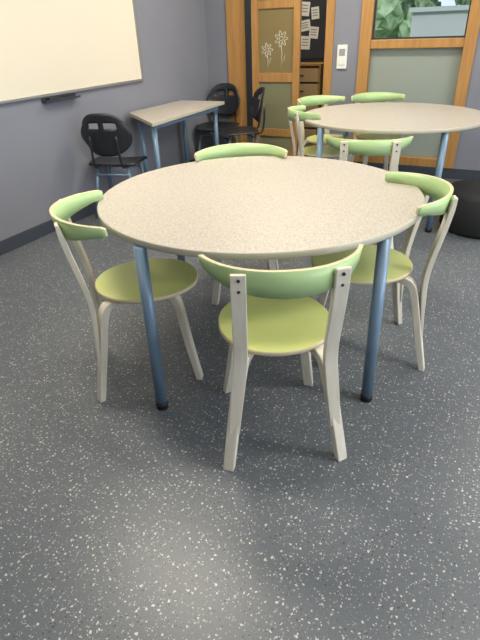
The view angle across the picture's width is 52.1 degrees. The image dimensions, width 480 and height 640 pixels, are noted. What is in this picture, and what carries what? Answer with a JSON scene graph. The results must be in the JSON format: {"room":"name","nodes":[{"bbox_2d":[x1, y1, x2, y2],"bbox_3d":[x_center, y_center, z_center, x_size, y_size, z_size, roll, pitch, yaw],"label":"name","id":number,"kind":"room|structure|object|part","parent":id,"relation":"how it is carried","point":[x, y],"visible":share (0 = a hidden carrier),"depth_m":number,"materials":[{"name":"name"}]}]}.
{"room":"classroom","nodes":[
{"label":"classroom","id":0,"kind":"room"},
{"bbox_2d":[0,0,212,240],"bbox_3d":[-2.208,-1.290,2.366,0.142,2.700,8.260,13,34,23],"label":"wall","id":1,"kind":"structure","parent":0,"point":[45,158],"depth_m":4.31,"materials":[{"name":"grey paint"}]},
{"bbox_2d":[41,93,79,102],"bbox_3d":[-1.374,-1.710,3.785,0.055,0.030,0.360,13,34,23],"label":"tray","id":2,"kind":"object","parent":1,"relation":"attached to","point":[73,95],"visible":1,"depth_m":3.75,"materials":[{"name":"grey plastic"}]},
{"bbox_2d":[0,0,143,103],"bbox_3d":[-1.664,-2.013,3.020,0.025,1.270,3.300,13,34,23],"label":"whiteboard","id":3,"kind":"object","parent":1,"relation":"attached to","point":[48,47],"visible":1,"depth_m":3.73,"materials":[{"name":"white plastic"}]},
{"bbox_2d":[0,159,201,255],"bbox_3d":[-2.107,-0.148,2.983,0.012,0.100,8.020,13,34,23],"label":"baseboard","id":4,"kind":"structure","parent":1,"relation":"attached to","point":[20,239],"depth_m":3.84,"materials":[{"name":"grey"}]},
{"bbox_2d":[0,136,479,639],"bbox_3d":[0.867,0.164,2.414,6.900,0.050,9.700,13,34,23],"label":"floor","id":5,"kind":"structure","parent":0,"point":[122,517],"depth_m":1.77,"materials":[{"name":"plastic"}]},
{"bbox_2d":[81,113,146,217],"bbox_3d":[-1.040,-1.331,4.175,0.435,0.855,0.480,3,31,9],"label":"chair","id":6,"kind":"object","parent":5,"relation":"on","point":[105,143],"visible":0.97,"depth_m":3.92,"materials":[{"name":"black plastic"}]},
{"bbox_3d":[-1.213,-1.088,4.182,0.117,0.440,0.025,-25,37,-33],"label":"leg","id":7,"kind":"part","parent":6,"relation":"part of","materials":[{"name":"blue metal"}]},
{"bbox_3d":[-1.075,-1.469,3.896,0.430,0.332,0.136,3,31,9],"label":"backrest","id":8,"kind":"part","parent":6,"relation":"part of","materials":[{"name":"black plastic"}]},
{"bbox_3d":[-1.163,-1.255,4.462,0.025,0.440,0.117,-19,35,-26],"label":"leg","id":9,"kind":"part","parent":6,"relation":"part of","materials":[{"name":"blue metal"}]},
{"bbox_3d":[-1.034,-1.357,4.204,0.435,0.046,0.403,3,31,9],"label":"seat","id":10,"kind":"part","parent":6,"relation":"part of","materials":[{"name":"black plastic"}]},
{"bbox_3d":[-0.897,-1.071,4.134,0.025,0.440,0.117,-19,35,-26],"label":"leg","id":11,"kind":"part","parent":6,"relation":"part of","materials":[{"name":"blue metal"}]},
{"bbox_3d":[-0.847,-1.239,4.414,0.117,0.440,0.025,-25,37,-33],"label":"leg","id":12,"kind":"part","parent":6,"relation":"part of","materials":[{"name":"blue metal"}]},
{"bbox_2d":[49,190,202,402],"bbox_3d":[-0.457,-0.130,2.162,0.554,0.798,0.520,-9,31,-12],"label":"chair","id":13,"kind":"object","parent":5,"relation":"on","point":[170,278],"visible":0.97,"depth_m":2.08,"materials":[{"name":"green wood"}]},
{"bbox_3d":[-0.637,-0.406,1.945,0.205,0.089,0.520,-9,31,-12],"label":"backrest","id":14,"kind":"part","parent":13,"relation":"part of","materials":[{"name":"green laminate"}]},
{"bbox_3d":[-0.618,-0.022,2.344,0.249,0.439,0.054,8,32,17],"label":"leg","id":15,"kind":"part","parent":13,"relation":"part of","materials":[{"name":"white wood"}]},
{"bbox_3d":[-0.544,0.115,2.108,0.054,0.439,0.249,23,39,35],"label":"leg","id":16,"kind":"part","parent":13,"relation":"part of","materials":[{"name":"white wood"}]},
{"bbox_3d":[-0.406,-0.179,2.150,0.444,0.018,0.416,-9,31,-12],"label":"seat","id":17,"kind":"part","parent":13,"relation":"part of","materials":[{"name":"laminate"}]},
{"bbox_3d":[-0.280,0.061,2.180,0.191,0.439,0.155,-9,31,-12],"label":"leg","id":18,"kind":"part","parent":13,"relation":"part of","materials":[{"name":"white wood"}]},
{"bbox_2d":[129,100,223,172],"bbox_3d":[-0.648,-1.612,4.720,0.580,0.750,1.339,13,34,23],"label":"desk","id":19,"kind":"object","parent":5,"relation":"on","point":[159,116],"visible":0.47,"depth_m":4.56,"materials":[{"name":"laminate"}]},
{"bbox_3d":[-0.911,-1.573,4.700,0.048,0.721,0.048,13,34,23],"label":"leg","id":20,"kind":"part","parent":19,"relation":"part of","materials":[{"name":"blue metal"}]},
{"bbox_3d":[-0.695,-1.285,4.201,0.048,0.721,0.048,13,34,23],"label":"leg","id":21,"kind":"part","parent":19,"relation":"part of","materials":[{"name":"blue metal"}]},
{"bbox_3d":[-0.583,-1.920,5.265,0.048,0.721,0.048,13,34,23],"label":"leg","id":22,"kind":"part","parent":19,"relation":"part of","materials":[{"name":"blue metal"}]},
{"bbox_3d":[-0.477,-1.859,4.488,0.030,0.040,1.110,13,34,23],"label":"frame rail","id":23,"kind":"part","parent":19,"relation":"part of","materials":[{"name":"blue metal"}]},
{"bbox_3d":[-0.242,-1.844,5.114,0.048,0.721,0.048,13,34,23],"label":"leg","id":24,"kind":"part","parent":19,"relation":"part of","materials":[{"name":"blue metal"}]},
{"bbox_2d":[194,83,239,150],"bbox_3d":[-0.242,-2.189,5.569,0.435,0.855,0.480,12,34,23],"label":"chair","id":25,"kind":"object","parent":5,"relation":"on","point":[231,102],"visible":0.81,"depth_m":5.56,"materials":[{"name":"black plastic"}]},
{"bbox_3d":[-0.460,-1.955,5.596,0.117,0.440,0.025,-14,33,-19],"label":"leg","id":26,"kind":"part","parent":25,"relation":"part of","materials":[{"name":"blue metal"}]},
{"bbox_3d":[-0.259,-2.177,5.536,0.435,0.046,0.403,12,34,23],"label":"seat","id":27,"kind":"part","parent":25,"relation":"part of","materials":[{"name":"black plastic"}]},
{"bbox_3d":[-0.175,-2.495,5.568,0.430,0.332,0.136,12,34,23],"label":"backrest","id":28,"kind":"part","parent":25,"relation":"part of","materials":[{"name":"black plastic"}]},
{"bbox_2d":[194,143,287,304],"bbox_3d":[0.019,-0.556,2.850,0.520,0.798,0.554,-2,31,0],"label":"chair","id":29,"kind":"object","parent":5,"relation":"on","point":[233,149],"visible":0.22,"depth_m":2.85,"materials":[{"name":"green wood"}]},
{"bbox_3d":[-0.096,-0.324,2.818,0.155,0.439,0.191,-2,31,0],"label":"leg","id":30,"kind":"part","parent":29,"relation":"part of","materials":[{"name":"white wood"}]},
{"bbox_3d":[0.004,-0.950,2.820,0.520,0.089,0.205,-2,31,0],"label":"backrest","id":31,"kind":"part","parent":29,"relation":"part of","materials":[{"name":"green laminate"}]},
{"bbox_3d":[0.150,-0.330,2.813,0.054,0.439,0.215,-22,36,-29],"label":"leg","id":32,"kind":"part","parent":29,"relation":"part of","materials":[{"name":"white wood"}]},
{"bbox_2d":[220,87,265,143],"bbox_3d":[0.030,-1.986,5.211,0.480,0.855,0.435,-6,31,-7],"label":"chair","id":33,"kind":"object","parent":5,"relation":"on","point":[256,104],"visible":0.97,"depth_m":5.16,"materials":[{"name":"black plastic"}]},
{"bbox_3d":[-0.009,-1.988,5.202,0.403,0.046,0.435,-6,31,-7],"label":"seat","id":34,"kind":"part","parent":33,"relation":"part of","materials":[{"name":"black plastic"}]},
{"bbox_3d":[0.191,-2.230,5.098,0.136,0.332,0.430,-6,31,-7],"label":"backrest","id":35,"kind":"part","parent":33,"relation":"part of","materials":[{"name":"black plastic"}]},
{"bbox_2d":[97,156,424,410],"bbox_3d":[0.096,-0.265,2.412,1.426,0.740,1.426,-2,31,0],"label":"round table","id":36,"kind":"object","parent":5,"relation":"on","point":[247,207],"visible":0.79,"depth_m":1.98,"materials":[{"name":"laminate"}]},
{"bbox_3d":[-0.344,0.053,1.929,0.054,0.715,0.088,-2,31,0],"label":"leg","id":37,"kind":"part","parent":36,"relation":"part of","materials":[{"name":"blue metal"}]},
{"bbox_3d":[-0.366,-0.527,2.908,0.054,0.715,0.088,-2,31,0],"label":"leg","id":38,"kind":"part","parent":36,"relation":"part of","materials":[{"name":"blue metal"}]},
{"bbox_3d":[0.528,0.019,1.929,0.050,0.715,0.089,2,31,7],"label":"leg","id":39,"kind":"part","parent":36,"relation":"part of","materials":[{"name":"blue metal"}]},
{"bbox_2d":[198,244,362,471],"bbox_3d":[0.134,0.070,1.788,0.520,0.798,0.554,-4,31,-3],"label":"chair","id":40,"kind":"object","parent":5,"relation":"on","point":[269,312],"visible":1,"depth_m":1.64,"materials":[{"name":"laminate"}]},
{"bbox_3d":[0.004,0.158,2.000,0.054,0.439,0.215,-24,37,-33],"label":"leg","id":41,"kind":"part","parent":40,"relation":"part of","materials":[{"name":"white wood"}]},
{"bbox_3d":[0.011,0.302,1.756,0.054,0.439,0.249,14,34,25],"label":"leg","id":42,"kind":"part","parent":40,"relation":"part of","materials":[{"name":"white wood"}]},
{"bbox_3d":[0.127,0.002,1.811,0.416,0.018,0.444,-4,31,-3],"label":"seat","id":43,"kind":"part","parent":40,"relation":"part of","materials":[{"name":"laminate"}]},
{"bbox_3d":[0.138,-0.147,1.458,0.520,0.089,0.205,-4,31,-3],"label":"backrest","id":44,"kind":"part","parent":40,"relation":"part of","materials":[{"name":"green laminate"}]},
{"bbox_3d":[0.249,0.140,2.015,0.054,0.439,0.215,15,35,26],"label":"leg","id":45,"kind":"part","parent":40,"relation":"part of","materials":[{"name":"white wood"}]},
{"bbox_3d":[0.292,0.282,1.773,0.054,0.439,0.249,-24,37,-32],"label":"leg","id":46,"kind":"part","parent":40,"relation":"part of","materials":[{"name":"white wood"}]},
{"bbox_2d":[298,62,323,145],"bbox_3d":[0.819,-2.847,6.493,0.600,0.970,0.410,13,34,23],"label":"base cabinet","id":47,"kind":"object","parent":5,"relation":"on","point":[311,73],"visible":0.18,"depth_m":6.17,"materials":[{"name":"brown wood"}]},
{"bbox_3d":[0.811,-2.846,6.476,0.550,0.155,0.345,13,34,23],"label":"drawer","id":48,"kind":"part","parent":47,"relation":"part of","materials":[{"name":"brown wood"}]},
{"bbox_3d":[0.799,-3.152,6.294,0.550,0.155,0.345,13,34,23],"label":"drawer","id":49,"kind":"part","parent":47,"relation":"part of","materials":[{"name":"brown wood"}]},
{"bbox_3d":[0.805,-2.999,6.385,0.550,0.155,0.345,13,34,23],"label":"drawer","id":50,"kind":"part","parent":47,"relation":"part of","materials":[{"name":"brown wood"}]},
{"bbox_3d":[0.823,-2.540,6.657,0.550,0.155,0.345,13,34,23],"label":"drawer","id":51,"kind":"part","parent":47,"relation":"part of","materials":[{"name":"brown wood"}]},
{"bbox_2d":[287,105,348,159],"bbox_3d":[0.687,-1.410,4.248,0.554,0.798,0.520,-5,31,-5],"label":"chair","id":52,"kind":"object","parent":5,"relation":"on","point":[295,114],"visible":0.55,"depth_m":4.07,"materials":[{"name":"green wood"}]},
{"bbox_3d":[0.502,-1.699,4.052,0.205,0.089,0.520,-5,31,-5],"label":"backrest","id":53,"kind":"part","parent":52,"relation":"part of","materials":[{"name":"green laminate"}]},
{"bbox_3d":[0.740,-1.456,4.229,0.444,0.018,0.416,-5,31,-5],"label":"seat","id":54,"kind":"part","parent":52,"relation":"part of","materials":[{"name":"laminate"}]},
{"bbox_2d":[297,95,352,161],"bbox_3d":[0.821,-1.691,4.713,0.520,0.798,0.554,-16,33,-22],"label":"chair","id":55,"kind":"object","parent":5,"relation":"on","point":[324,100],"visible":0.38,"depth_m":4.73,"materials":[{"name":"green wood"}]},
{"bbox_3d":[0.640,-1.560,4.855,0.249,0.439,0.054,14,34,26],"label":"leg","id":56,"kind":"part","parent":55,"relation":"part of","materials":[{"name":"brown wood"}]},
{"bbox_3d":[0.730,-2.073,4.667,0.520,0.089,0.205,-16,33,-22],"label":"backrest","id":57,"kind":"part","parent":55,"relation":"part of","materials":[{"name":"green plastic"}]},
{"bbox_3d":[0.845,-1.707,4.646,0.416,0.018,0.444,-16,33,-22],"label":"seat","id":58,"kind":"part","parent":55,"relation":"part of","materials":[{"name":"plastic"}]},
{"bbox_2d":[326,136,412,248],"bbox_3d":[0.815,-0.830,3.262,0.520,0.798,0.554,3,31,9],"label":"chair","id":59,"kind":"object","parent":5,"relation":"on","point":[393,147],"visible":0.21,"depth_m":2.87,"materials":[{"name":"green wood"}]},
{"bbox_3d":[0.773,-1.046,2.934,0.520,0.089,0.205,3,31,9],"label":"backrest","id":60,"kind":"part","parent":59,"relation":"part of","materials":[{"name":"green laminate"}]},
{"bbox_2d":[350,92,405,171],"bbox_3d":[1.325,-1.746,4.773,0.520,0.798,0.554,-3,31,-2],"label":"chair","id":61,"kind":"object","parent":5,"relation":"on","point":[369,96],"visible":0.59,"depth_m":4.77,"materials":[{"name":"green wood"}]},
{"bbox_3d":[1.182,-1.652,4.976,0.054,0.439,0.249,-22,36,-30],"label":"leg","id":62,"kind":"part","parent":61,"relation":"part of","materials":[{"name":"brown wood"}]},
{"bbox_3d":[1.216,-1.509,4.732,0.054,0.439,0.215,16,35,28],"label":"leg","id":63,"kind":"part","parent":61,"relation":"part of","materials":[{"name":"white wood"}]},
{"bbox_3d":[1.304,-2.139,4.742,0.520,0.089,0.205,-3,31,-2],"label":"backrest","id":64,"kind":"part","parent":61,"relation":"part of","materials":[{"name":"green plastic"}]},
{"bbox_3d":[1.326,-1.758,4.702,0.416,0.018,0.444,-3,31,-2],"label":"seat","id":65,"kind":"part","parent":61,"relation":"part of","materials":[{"name":"laminate"}]},
{"bbox_3d":[1.464,-1.668,4.984,0.054,0.439,0.249,15,35,27],"label":"leg","id":66,"kind":"part","parent":61,"relation":"part of","materials":[{"name":"white wood"}]},
{"bbox_2d":[311,171,457,370],"bbox_3d":[0.604,-0.218,2.244,0.554,0.798,0.520,-1,31,2],"label":"chair","id":67,"kind":"object","parent":5,"relation":"on","point":[400,266],"visible":0.72,"depth_m":2.15,"materials":[{"name":"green wood"}]},
{"bbox_3d":[0.463,-0.124,2.446,0.215,0.439,0.054,19,36,31],"label":"leg","id":68,"kind":"part","parent":67,"relation":"part of","materials":[{"name":"white wood"}]},
{"bbox_3d":[0.548,-0.258,2.222,0.444,0.018,0.416,-1,31,2],"label":"seat","id":69,"kind":"part","parent":67,"relation":"part of","materials":[{"name":"laminate"}]},
{"bbox_3d":[0.747,-0.139,2.453,0.249,0.439,0.054,-20,35,-27],"label":"leg","id":70,"kind":"part","parent":67,"relation":"part of","materials":[{"name":"white wood"}]},
{"bbox_3d":[0.742,0.005,2.210,0.249,0.439,0.054,18,36,30],"label":"leg","id":71,"kind":"part","parent":67,"relation":"part of","materials":[{"name":"white wood"}]},
{"bbox_3d":[0.767,-0.527,2.058,0.205,0.089,0.520,-1,31,2],"label":"backrest","id":72,"kind":"part","parent":67,"relation":"part of","materials":[{"name":"green laminate"}]},
{"bbox_2d":[303,102,479,232],"bbox_3d":[1.239,-1.343,4.156,1.444,0.740,1.444,9,33,19],"label":"round table","id":73,"kind":"object","parent":5,"relation":"on","point":[380,117],"visible":0.7,"depth_m":3.74,"materials":[{"name":"laminate"}]},
{"bbox_3d":[0.614,-1.125,3.854,0.054,0.715,0.088,9,33,19],"label":"leg","id":74,"kind":"part","parent":73,"relation":"part of","materials":[{"name":"blue metal"}]},
{"bbox_3d":[1.429,-0.990,3.573,0.056,0.715,0.088,9,33,19],"label":"leg","id":75,"kind":"part","parent":73,"relation":"part of","materials":[{"name":"blue metal"}]},
{"bbox_2d":[439,179,479,238],"bbox_3d":[1.829,-0.842,3.704,0.580,0.300,0.580,-2,31,0],"label":"pouf","id":76,"kind":"object","parent":5,"relation":"on","point":[465,222],"visible":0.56,"depth_m":3.55,"materials":[{"name":"black fabric"}]},
{"bbox_2d":[244,0,323,135],"bbox_3d":[0.418,-3.461,5.857,2.100,2.700,1.440,13,34,23],"label":"wall","id":77,"kind":"structure","parent":0,"point":[247,3],"depth_m":6.71,"materials":[{"name":"grey paint"}]},
{"bbox_2d":[301,0,326,58],"bbox_3d":[0.927,-3.778,6.163,0.500,0.880,0.020,13,34,23],"label":"notice board","id":78,"kind":"object","parent":77,"relation":"attached to","point":[317,46],"visible":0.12,"depth_m":6.20,"materials":[{"name":"black plastic"}]},
{"bbox_2d":[301,36,309,49],"bbox_3d":[0.840,-3.568,6.325,0.137,0.156,0.003,13,34,23],"label":"paper sheet","id":79,"kind":"object","parent":78,"relation":"attached to","point":[305,40],"visible":0.91,"depth_m":6.32,"materials":[{"name":"white paper"}]},
{"bbox_2d":[302,2,309,15],"bbox_3d":[0.810,-3.890,6.144,0.144,0.162,0.003,13,34,23],"label":"paper sheet","id":80,"kind":"object","parent":78,"relation":"attached to","point":[305,5],"visible":0.64,"depth_m":6.14,"materials":[{"name":"white paper"}]},
{"bbox_2d":[301,19,310,31],"bbox_3d":[0.825,-3.733,6.232,0.156,0.140,0.003,13,34,23],"label":"paper sheet","id":81,"kind":"object","parent":78,"relation":"attached to","point":[305,26],"visible":0.86,"depth_m":6.23,"materials":[{"name":"white paper"}]},
{"bbox_2d":[309,26,318,38],"bbox_3d":[0.935,-3.640,6.225,0.132,0.141,0.003,13,34,23],"label":"paper sheet","id":82,"kind":"object","parent":78,"relation":"attached to","point":[313,33],"visible":1,"depth_m":6.22,"materials":[{"name":"white paper"}]},
{"bbox_2d":[311,6,318,19],"bbox_3d":[0.937,-3.819,6.114,0.112,0.139,0.003,13,34,23],"label":"paper sheet","id":83,"kind":"object","parent":78,"relation":"attached to","point":[314,10],"visible":1,"depth_m":6.11,"materials":[{"name":"white paper"}]},
{"bbox_2d":[204,0,479,169],"bbox_3d":[2.482,-2.546,4.183,6.307,2.700,0.142,13,34,23],"label":"wall","id":84,"kind":"structure","parent":0,"point":[348,13],"depth_m":4.89,"materials":[{"name":"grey paint"}]},
{"bbox_2d":[251,0,301,155],"bbox_3d":[0.384,-2.750,5.269,0.546,2.060,0.045,13,34,23],"label":"door","id":85,"kind":"structure","parent":84,"relation":"in","point":[275,24],"depth_m":5.25,"materials":[{"name":"brown wood"}]},
{"bbox_3d":[0.412,-2.045,5.687,0.395,0.160,0.013,13,34,23],"label":"pane","id":86,"kind":"part","parent":85,"relation":"part of","materials":[{"name":"green glass"}]},
{"bbox_3d":[0.399,-2.389,5.483,0.395,0.480,0.013,13,34,23],"label":"pane","id":87,"kind":"part","parent":85,"relation":"part of","materials":[{"name":"green glass"}]},
{"bbox_3d":[0.379,-2.926,5.164,0.395,0.590,0.013,13,34,23],"label":"pane","id":88,"kind":"part","parent":85,"relation":"part of","materials":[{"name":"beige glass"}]},
{"bbox_2d":[225,0,335,142],"bbox_3d":[0.429,-2.768,5.229,1.183,2.150,0.160,13,34,23],"label":"trim","id":89,"kind":"structure","parent":84,"relation":"attached to","point":[235,10],"depth_m":5.26,"materials":[{"name":"brown wood"}]},
{"bbox_2d":[336,45,347,68],"bbox_3d":[1.018,-2.614,4.885,0.103,0.202,0.024,13,34,23],"label":"light switch","id":90,"kind":"object","parent":84,"relation":"attached to","point":[342,50],"visible":1,"depth_m":4.88,"materials":[{"name":"white plastic"}]},
{"bbox_2d":[352,0,479,168],"bbox_3d":[1.658,-2.598,4.618,1.047,2.200,0.160,13,34,23],"label":"window","id":91,"kind":"structure","parent":84,"relation":"in","point":[429,69],"depth_m":4.72,"materials":[{"name":"brown wood"}]},
{"bbox_3d":[1.675,-2.141,4.880,0.840,0.985,0.006,13,34,23],"label":"frosted pane","id":92,"kind":"part","parent":91,"relation":"part of","materials":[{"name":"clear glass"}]},
{"bbox_2d":[353,161,479,179],"bbox_3d":[2.496,-1.392,4.786,6.295,0.100,0.016,13,34,23],"label":"baseboard","id":93,"kind":"structure","parent":84,"relation":"attached to","point":[463,174],"depth_m":5.00,"materials":[{"name":"grey"}]},
{"label":"outside","id":94,"kind":"structure","parent":0,"visible":0},
{"bbox_3d":[9.746,-6.706,13.527,16.000,0.050,24.400,13,34,23],"label":"lawn","id":95,"kind":"structure","parent":94,"visible":0},
{"bbox_2d":[375,0,469,37],"bbox_3d":[4.902,-7.430,10.285,9.391,4.491,4.074,13,34,23],"label":"foliage","id":96,"kind":"object","parent":95,"relation":"on","point":[393,18],"visible":0.24,"depth_m":10.11,"materials":[{"name":"green plant"}]},
{"bbox_2d":[409,5,468,36],"bbox_3d":[3.345,-4.128,7.962,1.200,1.610,1.100,13,34,23],"label":"garden shed","id":97,"kind":"object","parent":95,"relation":"on","point":[436,20],"visible":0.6,"depth_m":7.32,"materials":[{"name":"white"}]}
]}

